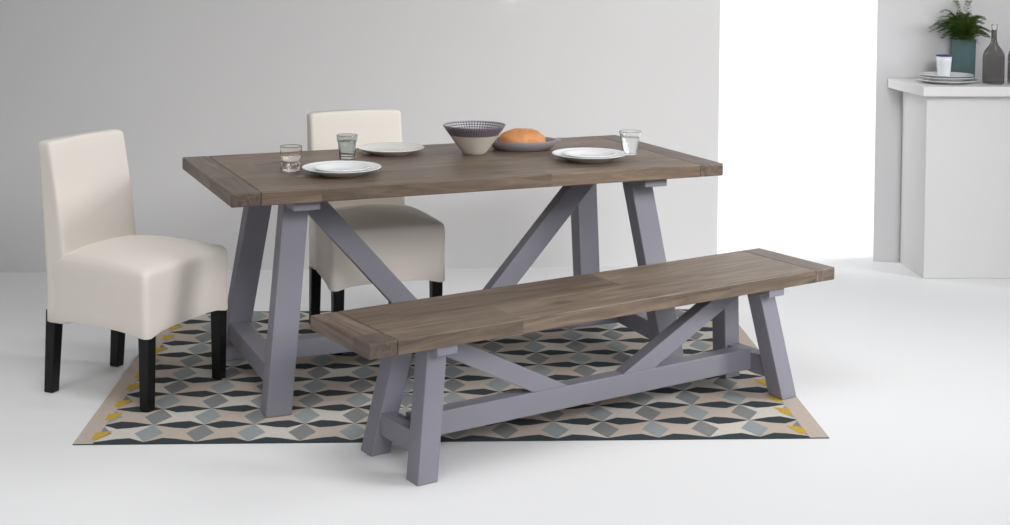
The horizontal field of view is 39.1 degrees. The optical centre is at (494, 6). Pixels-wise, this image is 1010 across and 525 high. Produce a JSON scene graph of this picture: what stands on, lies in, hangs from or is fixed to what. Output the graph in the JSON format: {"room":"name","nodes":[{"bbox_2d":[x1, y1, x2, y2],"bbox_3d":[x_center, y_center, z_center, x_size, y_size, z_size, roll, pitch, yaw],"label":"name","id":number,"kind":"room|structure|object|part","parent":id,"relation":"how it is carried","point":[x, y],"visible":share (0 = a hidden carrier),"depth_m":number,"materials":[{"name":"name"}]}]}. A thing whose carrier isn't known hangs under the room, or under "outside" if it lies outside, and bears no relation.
{"room":"dining room","nodes":[
{"label":"dining room","id":0,"kind":"room"},
{"bbox_2d":[0,0,719,272],"bbox_3d":[-1.754,-0.441,6.743,5.707,3.400,0.100,0,2,-4],"label":"wall","id":1,"kind":"structure","parent":0,"point":[179,79],"depth_m":6.79,"materials":[{"name":"grey paint"}]},
{"bbox_2d":[0,177,1009,524],"bbox_3d":[0.742,1.415,3.362,11.500,0.001,12.600,0,2,0],"label":"floor","id":2,"kind":"structure","parent":0,"point":[906,375],"depth_m":4.40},
{"bbox_2d":[38,129,227,411],"bbox_3d":[-1.272,0.897,4.985,0.501,0.879,0.466,1,3,25],"label":"dining chair","id":3,"kind":"object","parent":2,"relation":"on","point":[101,273],"visible":1,"depth_m":4.89,"materials":[{"name":"beige fabric"}]},
{"bbox_3d":[-1.529,1.190,4.929,0.058,0.294,0.044,1,3,25],"label":"leg","id":4,"kind":"part","parent":3,"relation":"part of","materials":[{"name":"black wood"}]},
{"bbox_3d":[-1.442,0.767,5.060,0.126,0.629,0.390,1,3,25],"label":"backrest","id":5,"kind":"part","parent":3,"relation":"part of","materials":[{"name":"beige fabric"}]},
{"bbox_3d":[-1.385,1.178,5.237,0.058,0.294,0.044,1,3,25],"label":"leg","id":6,"kind":"part","parent":3,"relation":"part of","materials":[{"name":"black wood"}]},
{"bbox_3d":[-1.255,0.952,4.979,0.462,0.270,0.466,1,3,25],"label":"seat","id":7,"kind":"part","parent":3,"relation":"part of","materials":[{"name":"beige fabric"}]},
{"bbox_3d":[-1.154,1.198,4.723,0.044,0.289,0.044,1,3,25],"label":"leg","id":8,"kind":"part","parent":3,"relation":"part of","materials":[{"name":"black wood"}]},
{"bbox_3d":[-0.986,1.184,5.081,0.044,0.289,0.044,1,3,25],"label":"leg","id":9,"kind":"part","parent":3,"relation":"part of","materials":[{"name":"black wood"}]},
{"bbox_2d":[73,309,828,444],"bbox_3d":[-0.157,1.329,5.256,2.371,0.004,1.600,0,2,-2],"label":"rug","id":10,"kind":"object","parent":2,"relation":"on","point":[333,394],"visible":0.46,"depth_m":4.85,"materials":[{"name":"multicoloured fabric"}]},
{"bbox_2d":[307,109,444,354],"bbox_3d":[-0.497,0.870,5.663,0.466,0.874,0.501,-1,3,-22],"label":"dining chair","id":11,"kind":"object","parent":10,"relation":"on","point":[409,241],"visible":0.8,"depth_m":5.52,"materials":[{"name":"beige fabric"}]},
{"bbox_3d":[-0.732,1.156,5.797,0.044,0.289,0.058,-1,3,-22],"label":"leg","id":12,"kind":"part","parent":11,"relation":"part of","materials":[{"name":"black wood"}]},
{"bbox_3d":[-0.596,1.173,5.392,0.044,0.289,0.044,-1,3,-22],"label":"leg","id":13,"kind":"part","parent":11,"relation":"part of","materials":[{"name":"black wood"}]},
{"bbox_3d":[-0.567,0.740,5.831,0.390,0.629,0.126,-1,3,-22],"label":"backrest","id":14,"kind":"part","parent":11,"relation":"part of","materials":[{"name":"beige fabric"}]},
{"bbox_3d":[-0.490,0.928,5.648,0.466,0.270,0.462,-1,3,-22],"label":"seat","id":15,"kind":"part","parent":11,"relation":"part of","materials":[{"name":"beige fabric"}]},
{"bbox_3d":[-0.229,1.169,5.543,0.044,0.289,0.044,-1,3,-22],"label":"leg","id":16,"kind":"part","parent":11,"relation":"part of","materials":[{"name":"black wood"}]},
{"bbox_2d":[182,135,722,417],"bbox_3d":[-0.165,0.947,5.297,1.826,0.754,0.851,-1,3,-23],"label":"dining table","id":17,"kind":"object","parent":10,"relation":"on","point":[255,182],"visible":0.73,"depth_m":5.13,"materials":[{"name":"brown wood"}]},
{"bbox_3d":[-0.841,1.217,5.027,0.072,0.068,0.592,-1,3,-23],"label":"rail","id":18,"kind":"part","parent":17,"relation":"part of","materials":[{"name":"grey paint"}]},
{"bbox_3d":[-0.921,0.966,5.290,0.260,0.708,0.113,2,3,29],"label":"leg","id":19,"kind":"part","parent":17,"relation":"part of","materials":[{"name":"grey paint"}]},
{"bbox_3d":[-0.702,0.989,4.766,0.113,0.708,0.260,1,2,16],"label":"leg","id":20,"kind":"part","parent":17,"relation":"part of","materials":[{"name":"grey paint"}]},
{"bbox_2d":[280,144,301,173],"bbox_3d":[-0.713,0.534,4.974,0.077,0.093,0.077,0,2,0],"label":"drinking glass","id":21,"kind":"object","parent":17,"relation":"on","point":[291,154],"visible":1,"depth_m":4.94,"materials":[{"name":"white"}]},
{"bbox_3d":[-0.766,0.639,5.032,0.090,0.032,0.775,-1,3,-23],"label":"rail","id":22,"kind":"part","parent":17,"relation":"part of","materials":[{"name":"grey paint"}]},
{"bbox_2d":[302,160,381,177],"bbox_3d":[-0.532,0.569,4.947,0.276,0.027,0.276,0,2,0],"label":"plate","id":23,"kind":"object","parent":17,"relation":"on","point":[373,166],"visible":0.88,"depth_m":4.93,"materials":[{"name":"white ceramic"}]},
{"bbox_2d":[313,162,369,172],"bbox_3d":[-0.532,0.565,4.947,0.196,0.019,0.196,0,2,0],"label":"plate","id":24,"kind":"object","parent":23,"relation":"on","point":[335,167],"visible":0.84,"depth_m":4.99,"materials":[{"name":"white ceramic"}]},
{"bbox_2d":[336,133,357,159],"bbox_3d":[-0.551,0.523,5.308,0.079,0.089,0.079,0,2,0],"label":"drinking glass","id":25,"kind":"object","parent":17,"relation":"on","point":[347,142],"visible":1,"depth_m":5.28,"materials":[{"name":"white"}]},
{"bbox_2d":[357,142,423,155],"bbox_3d":[-0.398,0.550,5.450,0.256,0.025,0.256,0,2,0],"label":"plate","id":26,"kind":"object","parent":17,"relation":"on","point":[384,148],"visible":1,"depth_m":5.50,"materials":[{"name":"white ceramic"}]},
{"bbox_2d":[443,121,505,155],"bbox_3d":[-0.079,0.507,5.440,0.242,0.114,0.242,0,2,0],"label":"serving bowl","id":27,"kind":"object","parent":17,"relation":"on","point":[474,138],"visible":1,"depth_m":5.38,"materials":[{"name":"ceramic"}]},
{"bbox_2d":[491,137,560,151],"bbox_3d":[0.108,0.540,5.581,0.240,0.039,0.241,2,3,40],"label":"serving platter","id":28,"kind":"object","parent":17,"relation":"on","point":[550,142],"visible":0.74,"depth_m":5.50,"materials":[{"name":"grey ceramic"}]},
{"bbox_2d":[498,128,545,142],"bbox_3d":[0.107,0.514,5.579,0.190,0.075,0.118,0,2,-6],"label":"bread loaf","id":29,"kind":"object","parent":28,"relation":"on","point":[516,135],"visible":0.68,"depth_m":5.54,"materials":[{"name":"orange food"}]},
{"bbox_3d":[0.371,0.951,5.830,0.113,0.708,0.260,1,2,16],"label":"leg","id":30,"kind":"part","parent":17,"relation":"part of","materials":[{"name":"grey paint"}]},
{"bbox_2d":[552,147,626,162],"bbox_3d":[0.353,0.559,5.309,0.280,0.027,0.280,0,2,0],"label":"plate","id":31,"kind":"object","parent":17,"relation":"on","point":[559,152],"visible":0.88,"depth_m":5.25,"materials":[{"name":"white ceramic"}]},
{"bbox_2d":[563,149,615,157],"bbox_3d":[0.353,0.555,5.308,0.200,0.019,0.200,0,2,0],"label":"plate","id":32,"kind":"object","parent":31,"relation":"on","point":[576,153],"visible":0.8,"depth_m":5.36,"materials":[{"name":"white ceramic"}]},
{"bbox_2d":[619,130,640,155],"bbox_3d":[0.519,0.522,5.443,0.085,0.091,0.085,0,2,0],"label":"drinking glass","id":33,"kind":"object","parent":17,"relation":"on","point":[630,139],"visible":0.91,"depth_m":5.42,"materials":[{"name":"clear glass"}]},
{"bbox_3d":[0.508,1.201,5.590,0.072,0.068,0.592,-1,3,-23],"label":"rail","id":34,"kind":"part","parent":17,"relation":"part of","materials":[{"name":"grey paint"}]},
{"bbox_3d":[0.439,0.625,5.536,0.090,0.032,0.775,-1,3,-23],"label":"rail","id":35,"kind":"part","parent":17,"relation":"part of","materials":[{"name":"grey paint"}]},
{"bbox_3d":[0.590,0.974,5.306,0.260,0.708,0.113,2,3,29],"label":"leg","id":36,"kind":"part","parent":17,"relation":"part of","materials":[{"name":"grey paint"}]},
{"bbox_2d":[311,248,833,485],"bbox_3d":[0.315,1.140,4.635,1.838,0.440,0.377,-1,3,-33],"label":"bench","id":37,"kind":"object","parent":2,"relation":"on","point":[438,328],"visible":1,"depth_m":4.48,"materials":[{"name":"brown wood"}]},
{"bbox_3d":[-0.323,1.170,4.356,0.133,0.395,0.124,-1,3,-33],"label":"leg","id":38,"kind":"part","parent":37,"relation":"part of","materials":[{"name":"grey paint"}]},
{"bbox_3d":[-0.275,1.271,4.255,0.052,0.069,0.207,-1,3,-33],"label":"rail","id":39,"kind":"part","parent":37,"relation":"part of","materials":[{"name":"grey paint"}]},
{"bbox_3d":[-0.198,1.179,4.165,0.133,0.395,0.124,-1,3,-33],"label":"leg","id":40,"kind":"part","parent":37,"relation":"part of","materials":[{"name":"grey paint"}]},
{"bbox_3d":[-0.232,0.990,4.271,0.070,0.028,0.350,-1,3,-33],"label":"rail","id":41,"kind":"part","parent":37,"relation":"part of","materials":[{"name":"grey paint"}]},
{"bbox_3d":[0.317,0.942,4.626,1.654,0.044,0.377,-1,3,-33],"label":"seat","id":42,"kind":"part","parent":37,"relation":"part of","materials":[{"name":"brown wood"}]},
{"bbox_3d":[0.829,1.143,5.106,0.133,0.390,0.124,-1,3,-33],"label":"leg","id":43,"kind":"part","parent":37,"relation":"part of","materials":[{"name":"grey paint"}]},
{"bbox_3d":[0.904,1.245,5.024,0.052,0.069,0.207,-1,3,-33],"label":"rail","id":44,"kind":"part","parent":37,"relation":"part of","materials":[{"name":"grey paint"}]},
{"bbox_3d":[0.865,0.966,4.985,0.070,0.028,0.350,-1,3,-33],"label":"rail","id":45,"kind":"part","parent":37,"relation":"part of","materials":[{"name":"grey paint"}]},
{"bbox_3d":[0.954,1.151,4.916,0.133,0.390,0.124,-1,3,-33],"label":"leg","id":46,"kind":"part","parent":37,"relation":"part of","materials":[{"name":"grey paint"}]},
{"bbox_2d":[888,79,1009,278],"bbox_3d":[3.156,0.825,6.871,2.425,0.913,0.412,0,2,-2],"label":"counter","id":47,"kind":"object","parent":2,"relation":"on","point":[955,180],"depth_m":6.70,"materials":[{"name":"white paint"}]},
{"bbox_2d":[916,77,977,83],"bbox_3d":[2.166,0.356,6.815,0.286,0.018,0.286,0,2,0],"label":"plate","id":48,"kind":"object","parent":47,"relation":"on","point":[917,78],"visible":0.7,"depth_m":6.74,"materials":[{"name":"white ceramic"}]},
{"bbox_2d":[919,74,974,81],"bbox_3d":[2.166,0.343,6.815,0.254,0.020,0.254,0,2,0],"label":"plate","id":49,"kind":"object","parent":48,"relation":"on","point":[921,75],"visible":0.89,"depth_m":6.73,"materials":[{"name":"white ceramic"}]},
{"bbox_2d":[920,72,973,78],"bbox_3d":[2.166,0.331,6.814,0.250,0.019,0.250,0,2,0],"label":"plate","id":50,"kind":"object","parent":49,"relation":"on","point":[956,75],"visible":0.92,"depth_m":6.83,"materials":[{"name":"white ceramic"}]},
{"bbox_2d":[936,54,952,75],"bbox_3d":[2.152,0.284,6.812,0.078,0.104,0.078,0,2,0],"label":"cup","id":51,"kind":"object","parent":50,"relation":"on","point":[944,61],"visible":0.88,"depth_m":6.79,"materials":[{"name":"white ceramic"}]},
{"bbox_2d":[888,79,1009,96],"bbox_3d":[3.159,0.392,6.853,2.425,0.046,0.412,0,2,-2],"label":"countertop","id":52,"kind":"structure","parent":47,"relation":"on","point":[978,88],"depth_m":6.62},
{"bbox_2d":[929,0,997,78],"bbox_3d":[2.284,0.165,6.928,0.344,0.392,0.211,1,2,12],"label":"potted fern","id":53,"kind":"object","parent":47,"relation":"on","point":[963,46],"visible":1,"depth_m":6.93,"materials":[{"name":"plant"}]},
{"bbox_2d":[982,24,1004,84],"bbox_3d":[2.373,0.226,6.760,0.100,0.285,0.100,0,2,0],"label":"glass bottle","id":54,"kind":"object","parent":47,"relation":"on","point":[993,66],"visible":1,"depth_m":6.73,"materials":[{"name":"grey glass"}]},
{"bbox_2d":[1007,50,1009,82],"bbox_3d":[2.499,0.226,6.780,0.100,0.285,0.100,0,2,0],"label":"glass bottle","id":55,"kind":"object","parent":47,"relation":"on","point":[1008,60],"visible":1,"depth_m":6.78,"materials":[{"name":"grey glass"}]},
{"bbox_2d":[718,0,877,177],"bbox_3d":[0.755,-0.966,10.068,11.500,4.200,1.000,0,2,0],"label":"wall","id":56,"kind":"structure","parent":0,"point":[797,78],"depth_m":10.51,"materials":[{"name":"white paint"}]},
{"bbox_2d":[873,0,1009,260],"bbox_3d":[3.545,-0.427,7.099,3.312,3.400,0.100,0,2,-2],"label":"wall","id":57,"kind":"structure","parent":0,"point":[906,48],"depth_m":7.04,"materials":[{"name":"grey paint"}]},
{"bbox_2d":[951,38,975,78],"bbox_3d":[2.296,0.259,6.968,0.112,0.200,0.112,-1,3,-37],"label":"pot","id":58,"kind":"object","parent":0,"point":[964,53],"depth_m":6.92,"materials":[{"name":"teal ceramic"}]}
]}

